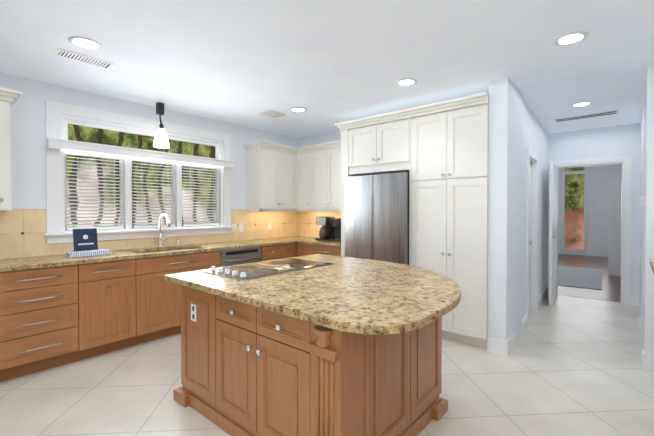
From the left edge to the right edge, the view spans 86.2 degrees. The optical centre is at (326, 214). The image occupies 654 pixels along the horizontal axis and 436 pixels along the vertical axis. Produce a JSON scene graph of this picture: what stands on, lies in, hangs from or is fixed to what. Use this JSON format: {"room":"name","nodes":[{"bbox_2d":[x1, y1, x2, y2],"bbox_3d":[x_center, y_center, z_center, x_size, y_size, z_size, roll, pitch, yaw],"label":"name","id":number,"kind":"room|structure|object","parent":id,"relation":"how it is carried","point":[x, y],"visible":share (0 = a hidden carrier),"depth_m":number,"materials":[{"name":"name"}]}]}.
{"room":"kitchen","nodes":[
{"label":"kitchen","id":0,"kind":"room"},
{"bbox_2d":[0,73,295,208],"bbox_3d":[-2.302,0.016,4.044,0.130,2.620,5.580,1,1,41],"label":"wall","id":1,"kind":"structure","parent":0,"point":[28,147],"depth_m":3.42,"materials":[{"name":"paint"}]},
{"bbox_2d":[0,95,11,210],"bbox_3d":[-2.968,-0.515,2.902,0.342,0.963,0.481,1,1,41],"label":"upper cabinet","id":2,"kind":"object","parent":1,"relation":"attached to","point":[5,100],"depth_m":2.94,"materials":[{"name":"white wood"}]},
{"bbox_2d":[44,100,234,243],"bbox_3d":[-2.060,-0.425,4.200,0.225,1.400,2.120,1,1,41],"label":"window unit","id":3,"kind":"structure","parent":1,"relation":"in","point":[60,117],"depth_m":3.98,"materials":[{"name":"white wood"}]},
{"bbox_2d":[0,209,295,258],"bbox_3d":[-2.302,0.167,3.940,0.008,0.460,5.480,1,1,41],"label":"tile backsplash","id":4,"kind":"structure","parent":1,"relation":"attached to","point":[31,224],"depth_m":3.90,"materials":[{"name":"beige tile"}]},
{"bbox_2d":[232,224,242,231],"label":"outlet plates","id":5,"kind":"object","parent":4,"relation":"attached to","point":[234,225],"depth_m":5.11,"materials":[{"name":"white plastic"}]},
{"bbox_2d":[245,143,295,210],"bbox_3d":[-0.808,-0.537,5.354,0.402,0.913,0.726,1,1,41],"label":"upper cabinet","id":6,"kind":"object","parent":1,"relation":"attached to","point":[271,171],"depth_m":5.17,"materials":[{"name":"white wood"}]},
{"bbox_2d":[296,130,340,146],"bbox_3d":[0.839,0.006,4.931,3.440,2.620,0.130,1,1,41],"label":"wall","id":7,"kind":"structure","parent":0,"point":[330,136],"depth_m":5.68,"materials":[{"name":"paint"}]},
{"bbox_2d":[296,147,311,210],"bbox_3d":[-0.260,-0.539,5.520,0.370,0.913,0.402,1,1,41],"label":"upper cabinet","id":8,"kind":"object","parent":7,"relation":"attached to","point":[304,156],"depth_m":5.42,"materials":[{"name":"white wood"}]},
{"bbox_2d":[296,212,340,237],"bbox_3d":[0.052,0.150,5.521,1.470,0.460,0.008,1,1,41],"label":"tile backsplash","id":9,"kind":"structure","parent":7,"relation":"attached to","point":[303,228],"depth_m":5.81,"materials":[{"name":"beige tile"}]},
{"bbox_2d":[312,143,359,210],"bbox_3d":[0.081,-0.536,5.265,0.731,0.913,0.342,1,1,41],"label":"upper cabinet","id":10,"kind":"object","parent":7,"relation":"attached to","point":[330,163],"depth_m":5.07,"materials":[{"name":"white wood"}]},
{"bbox_2d":[348,123,395,173],"bbox_3d":[0.666,-0.850,4.558,0.494,0.540,0.642,1,1,41],"label":"upper cabinet","id":11,"kind":"object","parent":7,"relation":"attached to","point":[360,134],"depth_m":4.35,"materials":[{"name":"white wood"}]},
{"bbox_2d":[372,115,411,170],"bbox_3d":[0.945,-0.847,4.316,0.495,0.540,0.642,1,1,41],"label":"upper cabinet","id":12,"kind":"object","parent":7,"relation":"attached to","point":[391,138],"depth_m":4.06,"materials":[{"name":"white wood"}]},
{"bbox_2d":[0,254,653,435],"bbox_3d":[3.238,1.363,5.130,7.150,0.102,14.746,1,1,41],"label":"floor","id":13,"kind":"structure","parent":0,"point":[570,366],"depth_m":2.73,"materials":[{"name":"tile"}]},
{"bbox_2d":[0,263,87,381],"bbox_3d":[-2.618,0.889,3.112,0.597,0.895,0.662,1,1,41],"label":"base cabinet","id":14,"kind":"object","parent":13,"relation":"on","point":[58,310],"depth_m":2.94,"materials":[{"name":"brown wood"}]},
{"bbox_2d":[0,236,311,270],"bbox_3d":[-2.054,0.416,3.742,0.624,0.037,5.441,1,1,41],"label":"countertop","id":15,"kind":"structure","parent":14,"relation":"on","point":[28,263],"depth_m":3.55,"materials":[{"name":"beige stone"}]},
{"bbox_2d":[65,249,110,257],"bbox_3d":[-2.334,0.376,3.422,0.160,0.048,0.350,1,1,41],"label":"folded towel","id":16,"kind":"object","parent":15,"relation":"on","point":[71,254],"visible":0.96,"depth_m":3.35,"materials":[{"name":"white fabric"}]},
{"bbox_2d":[72,224,97,250],"bbox_3d":[-2.372,0.226,3.433,0.065,0.251,0.200,1,1,41],"label":"card sign","id":17,"kind":"object","parent":16,"relation":"on","point":[84,237],"visible":1,"depth_m":3.43,"materials":[{"name":"blue"}]},
{"bbox_2d":[158,213,180,247],"bbox_3d":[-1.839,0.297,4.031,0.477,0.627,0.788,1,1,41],"label":"faucet","id":18,"kind":"object","parent":15,"relation":"in","point":[168,222],"depth_m":4.16,"materials":[{"name":"silver metal"}]},
{"bbox_2d":[88,259,143,357],"bbox_3d":[-2.265,0.885,3.521,0.597,0.895,0.541,1,1,41],"label":"base cabinet","id":19,"kind":"object","parent":13,"relation":"on","point":[115,290],"depth_m":3.36,"materials":[{"name":"brown wood"}]},
{"bbox_2d":[140,247,223,342],"bbox_3d":[-1.834,0.879,4.019,0.597,0.895,1.020,1,1,41],"label":"base cabinet","id":20,"kind":"object","parent":13,"relation":"on","point":[162,298],"depth_m":3.73,"materials":[{"name":"brown wood"}]},
{"bbox_2d":[224,247,259,266],"bbox_3d":[-1.227,0.875,4.610,0.450,0.890,0.706,1,1,41],"label":"base cabinet","id":21,"kind":"object","parent":13,"relation":"on","point":[246,255],"depth_m":4.44,"materials":[{"name":"metal"}]},
{"bbox_2d":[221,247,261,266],"bbox_3d":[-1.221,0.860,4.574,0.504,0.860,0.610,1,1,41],"label":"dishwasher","id":22,"kind":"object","parent":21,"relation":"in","point":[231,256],"depth_m":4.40,"materials":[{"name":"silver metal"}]},
{"bbox_2d":[260,247,275,261],"bbox_3d":[-0.965,0.868,5.024,0.597,0.895,0.395,1,1,41],"label":"base cabinet","id":23,"kind":"object","parent":13,"relation":"on","point":[266,253],"depth_m":4.75,"materials":[{"name":"brown wood"}]},
{"bbox_2d":[276,243,295,259],"bbox_3d":[-0.762,0.866,5.205,0.668,0.895,0.386,1,1,41],"label":"base cabinet","id":24,"kind":"object","parent":13,"relation":"on","point":[286,250],"depth_m":5.01,"materials":[{"name":"brown wood"}]},
{"bbox_2d":[296,243,307,256],"bbox_3d":[-0.191,0.865,5.287,0.271,0.895,0.668,1,1,41],"label":"base cabinet","id":25,"kind":"object","parent":13,"relation":"on","point":[301,248],"depth_m":5.09,"materials":[{"name":"brown wood"}]},
{"bbox_2d":[173,286,447,435],"bbox_3d":[-0.152,0.910,2.455,1.563,0.868,1.196,1,1,41],"label":"kitchen island","id":26,"kind":"object","parent":13,"relation":"on","point":[319,345],"depth_m":1.93,"materials":[{"name":"brown wood"}]},
{"bbox_2d":[164,254,460,345],"bbox_3d":[0.069,0.454,2.522,1.855,0.040,1.640,1,1,41],"label":"island countertop","id":27,"kind":"structure","parent":26,"relation":"on","point":[386,303],"depth_m":2.02,"materials":[{"name":"beige stone"}]},
{"bbox_2d":[201,258,333,280],"bbox_3d":[-0.448,0.410,2.829,0.530,0.039,0.940,1,1,41],"label":"cooktop","id":28,"kind":"object","parent":27,"relation":"in","point":[246,272],"depth_m":2.69,"materials":[{"name":"silver metal"}]},
{"bbox_2d":[308,243,344,256],"bbox_3d":[0.145,0.868,5.044,0.679,0.895,0.597,1,1,41],"label":"base cabinet","id":29,"kind":"object","parent":13,"relation":"on","point":[312,249],"depth_m":4.78,"materials":[{"name":"brown wood"}]},
{"bbox_2d":[296,239,344,246],"bbox_3d":[0.076,0.401,5.084,0.843,0.037,0.625,1,1,41],"label":"countertop","id":30,"kind":"structure","parent":29,"relation":"on","point":[319,243],"depth_m":4.82,"materials":[{"name":"beige stone"}]},
{"bbox_2d":[316,216,334,240],"bbox_3d":[-0.015,0.205,5.209,0.208,0.350,0.230,1,1,41],"label":"coffee maker","id":31,"kind":"object","parent":30,"relation":"on","point":[327,231],"visible":0.98,"depth_m":5.14,"materials":[{"name":"black plastic"}]},
{"bbox_2d":[329,218,340,241],"bbox_3d":[0.188,0.217,5.037,0.200,0.330,0.245,1,1,41],"label":"coffee maker","id":32,"kind":"object","parent":30,"relation":"on","point":[336,223],"visible":0.58,"depth_m":4.97,"materials":[{"name":"black plastic"}]},
{"bbox_2d":[345,171,408,264],"bbox_3d":[0.774,0.404,4.413,0.850,1.813,0.706,1,1,41],"label":"refrigerator","id":33,"kind":"object","parent":13,"relation":"on","point":[376,216],"visible":0.54,"depth_m":4.09,"materials":[{"name":"silver metal"}]},
{"bbox_2d":[408,99,488,347],"bbox_3d":[1.446,0.108,3.894,0.828,2.440,0.642,1,1,41],"label":"tall cabinet","id":34,"kind":"object","parent":13,"relation":"on","point":[448,168],"depth_m":3.59,"materials":[{"name":"white wood"}]},
{"bbox_2d":[557,266,601,289],"bbox_3d":[4.776,1.278,7.646,2.062,0.011,2.683,1,1,41],"label":"area rug","id":35,"kind":"object","parent":13,"relation":"on","point":[588,278],"visible":0.36,"depth_m":7.10,"materials":[{"name":"grey fabric"}]},
{"bbox_2d":[649,258,653,273],"bbox_3d":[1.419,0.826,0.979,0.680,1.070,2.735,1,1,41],"label":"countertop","id":36,"kind":"structure","parent":13,"relation":"on","point":[651,261],"depth_m":2.03,"materials":[{"name":"beige stone"}]},
{"bbox_2d":[0,0,653,137],"bbox_3d":[1.261,-1.330,2.813,7.150,0.100,8.700,1,1,41],"label":"ceiling","id":37,"kind":"structure","parent":0,"point":[328,65],"depth_m":2.80,"materials":[{"name":"paint"}]},
{"bbox_2d":[54,48,113,68],"bbox_3d":[-1.991,-1.275,2.875,0.150,0.011,0.380,1,1,41],"label":"ceiling vent","id":38,"kind":"object","parent":37,"relation":"in","point":[101,64],"depth_m":2.85,"materials":[{"name":"white metal"}]},
{"bbox_2d":[68,36,101,49],"bbox_3d":[-1.797,-1.272,2.602,0.210,0.010,0.210,1,1,41],"label":"recessed light","id":39,"kind":"object","parent":37,"relation":"in","point":[85,42],"visible":1,"depth_m":2.59,"materials":[{"name":"white"}]},
{"bbox_2d":[153,102,169,148],"bbox_3d":[-1.901,-1.030,4.009,0.187,0.524,0.176,1,1,41],"label":"light","id":40,"kind":"object","parent":37,"relation":"hanging from","point":[161,140],"visible":1,"depth_m":3.98,"materials":[{"name":"white glass"}]},
{"bbox_2d":[259,110,286,117],"bbox_3d":[-0.694,-1.293,4.497,0.250,0.011,0.270,1,1,41],"label":"ceiling vent","id":41,"kind":"object","parent":37,"relation":"in","point":[271,113],"depth_m":4.46,"materials":[{"name":"white metal"}]},
{"bbox_2d":[290,107,306,111],"bbox_3d":[-0.355,-1.291,4.316,0.210,0.010,0.210,1,1,41],"label":"recessed light","id":42,"kind":"object","parent":37,"relation":"in","point":[297,109],"visible":1,"depth_m":4.30,"materials":[{"name":"white"}]},
{"bbox_2d":[395,78,416,85],"bbox_3d":[0.768,-1.281,3.398,0.210,0.010,0.210,1,1,41],"label":"recessed light","id":43,"kind":"object","parent":37,"relation":"in","point":[406,82],"visible":1,"depth_m":3.39,"materials":[{"name":"white"}]},
{"bbox_2d":[554,31,588,45],"bbox_3d":[1.767,-1.271,2.535,0.210,0.010,0.210,1,1,41],"label":"recessed light","id":44,"kind":"object","parent":37,"relation":"in","point":[571,38],"visible":1,"depth_m":2.53,"materials":[{"name":"white"}]},
{"bbox_2d":[571,101,592,106],"bbox_3d":[2.979,-1.289,4.091,0.210,0.010,0.210,1,1,41],"label":"recessed light","id":45,"kind":"object","parent":37,"relation":"in","point":[583,103],"visible":0.98,"depth_m":4.08,"materials":[{"name":"white"}]},
{"bbox_2d":[553,110,619,121],"bbox_3d":[3.409,-1.295,4.618,0.700,0.008,0.200,1,1,41],"label":"ceiling vent","id":46,"kind":"object","parent":37,"relation":"in","point":[612,112],"depth_m":4.60,"materials":[{"name":"white metal"}]},
{"bbox_2d":[488,77,522,342],"bbox_3d":[1.825,0.022,3.570,0.165,2.620,0.600,1,1,41],"label":"wall","id":47,"kind":"structure","parent":0,"point":[505,99],"depth_m":3.37,"materials":[{"name":"paint"}]},
{"bbox_2d":[521,99,640,319],"bbox_3d":[3.080,0.014,4.240,1.374,2.620,3.227,1,1,41],"label":"wall","id":48,"kind":"structure","parent":0,"point":[603,142],"depth_m":5.08,"materials":[{"name":"paint"}]},
{"bbox_2d":[506,315,526,356],"bbox_3d":[2.024,1.260,3.709,0.063,0.140,1.081,1,1,41],"label":"baseboard","id":49,"kind":"structure","parent":48,"relation":"attached to","point":[510,342],"depth_m":3.50,"materials":[{"name":"white"}]},
{"bbox_2d":[529,163,531,312],"bbox_3d":[2.582,0.315,4.460,0.143,1.997,0.591,1,1,41],"label":"hall door","id":50,"kind":"structure","parent":48,"relation":"in","point":[530,242],"depth_m":4.62,"materials":[{"name":"white wood"}]},
{"bbox_2d":[526,147,538,326],"bbox_3d":[2.567,0.264,4.477,0.169,2.115,0.810,1,1,41],"label":"door frame","id":51,"kind":"structure","parent":48,"relation":"attached to","point":[533,159],"depth_m":4.69,"materials":[{"name":"white wood"}]},
{"bbox_2d":[538,286,547,309],"bbox_3d":[3.227,1.243,5.231,0.067,0.140,1.179,1,1,41],"label":"baseboard","id":52,"kind":"structure","parent":48,"relation":"attached to","point":[543,296],"depth_m":5.16,"materials":[{"name":"white wood"}]},
{"bbox_2d":[549,163,558,305],"bbox_3d":[3.457,0.283,5.279,0.128,2.042,0.791,1,1,41],"label":"door","id":53,"kind":"structure","parent":48,"relation":"in","point":[553,232],"depth_m":5.05,"materials":[{"name":"white wood"}]},
{"bbox_2d":[550,156,631,304],"bbox_3d":[4.041,0.229,5.410,1.000,2.165,0.178,1,1,41],"label":"door frame","id":54,"kind":"structure","parent":48,"relation":"attached to","point":[626,161],"depth_m":5.10,"materials":[{"name":"white wood"}]},
{"bbox_2d":[639,196,645,205],"label":"outlet plates","id":55,"kind":"object","parent":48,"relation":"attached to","point":[642,200],"depth_m":4.04,"materials":[{"name":"white plastic"}]},
{"bbox_2d":[558,164,621,256],"bbox_3d":[6.134,-0.218,8.015,6.280,3.000,6.806,1,1,41],"label":"wall","id":56,"kind":"structure","parent":0,"point":[598,215],"depth_m":10.48,"materials":[{"name":"paint"}]},
{"bbox_2d":[561,167,587,255],"bbox_3d":[7.650,-0.230,10.819,0.661,2.960,0.059,1,1,41],"label":"window","id":57,"kind":"structure","parent":56,"relation":"in","point":[575,251],"depth_m":10.78,"materials":[{"name":"white wood"}]},
{"bbox_2d":[608,177,621,275],"bbox_3d":[6.233,0.230,7.138,0.753,2.117,0.080,1,1,41],"label":"door","id":58,"kind":"structure","parent":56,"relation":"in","point":[614,256],"depth_m":7.30,"materials":[{"name":"white wood"}]},
{"bbox_2d":[640,106,643,262],"bbox_3d":[4.658,0.025,3.249,2.560,2.620,0.120,1,1,41],"label":"wall","id":59,"kind":"structure","parent":0,"point":[642,122],"depth_m":4.33,"materials":[{"name":"paint"}]},
{"bbox_2d":[637,316,644,329],"bbox_3d":[4.598,1.265,3.225,2.600,0.140,0.016,1,1,41],"label":"baseboard","id":60,"kind":"structure","parent":59,"relation":"attached to","point":[640,320],"depth_m":4.05,"materials":[{"name":"white"}]},
{"bbox_2d":[640,63,653,355],"bbox_3d":[3.742,0.037,2.197,2.570,2.620,0.120,1,1,41],"label":"wall","id":61,"kind":"structure","parent":0,"point":[646,274],"depth_m":2.98,"materials":[{"name":"paint"}]},
{"bbox_2d":[642,351,653,372],"bbox_3d":[3.698,1.277,2.172,2.586,0.140,0.035,1,1,41],"label":"baseboard","id":62,"kind":"structure","parent":61,"relation":"attached to","point":[647,360],"depth_m":2.98,"materials":[{"name":"white"}]},
{"label":"outside","id":63,"kind":"structure","parent":0,"visible":0},
{"bbox_2d":[66,124,215,226],"bbox_3d":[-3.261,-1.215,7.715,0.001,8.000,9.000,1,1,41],"label":"window glass","id":64,"kind":"object","parent":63,"point":[98,135],"depth_m":7.02,"materials":[{"name":"green"}]},
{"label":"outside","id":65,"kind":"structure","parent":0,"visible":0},
{"bbox_2d":[565,167,584,249],"bbox_3d":[8.630,-0.762,11.971,5.994,6.000,0.262,1,1,41],"label":"garden","id":66,"kind":"object","parent":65,"point":[574,211],"visible":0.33,"depth_m":12.05,"materials":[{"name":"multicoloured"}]}
]}

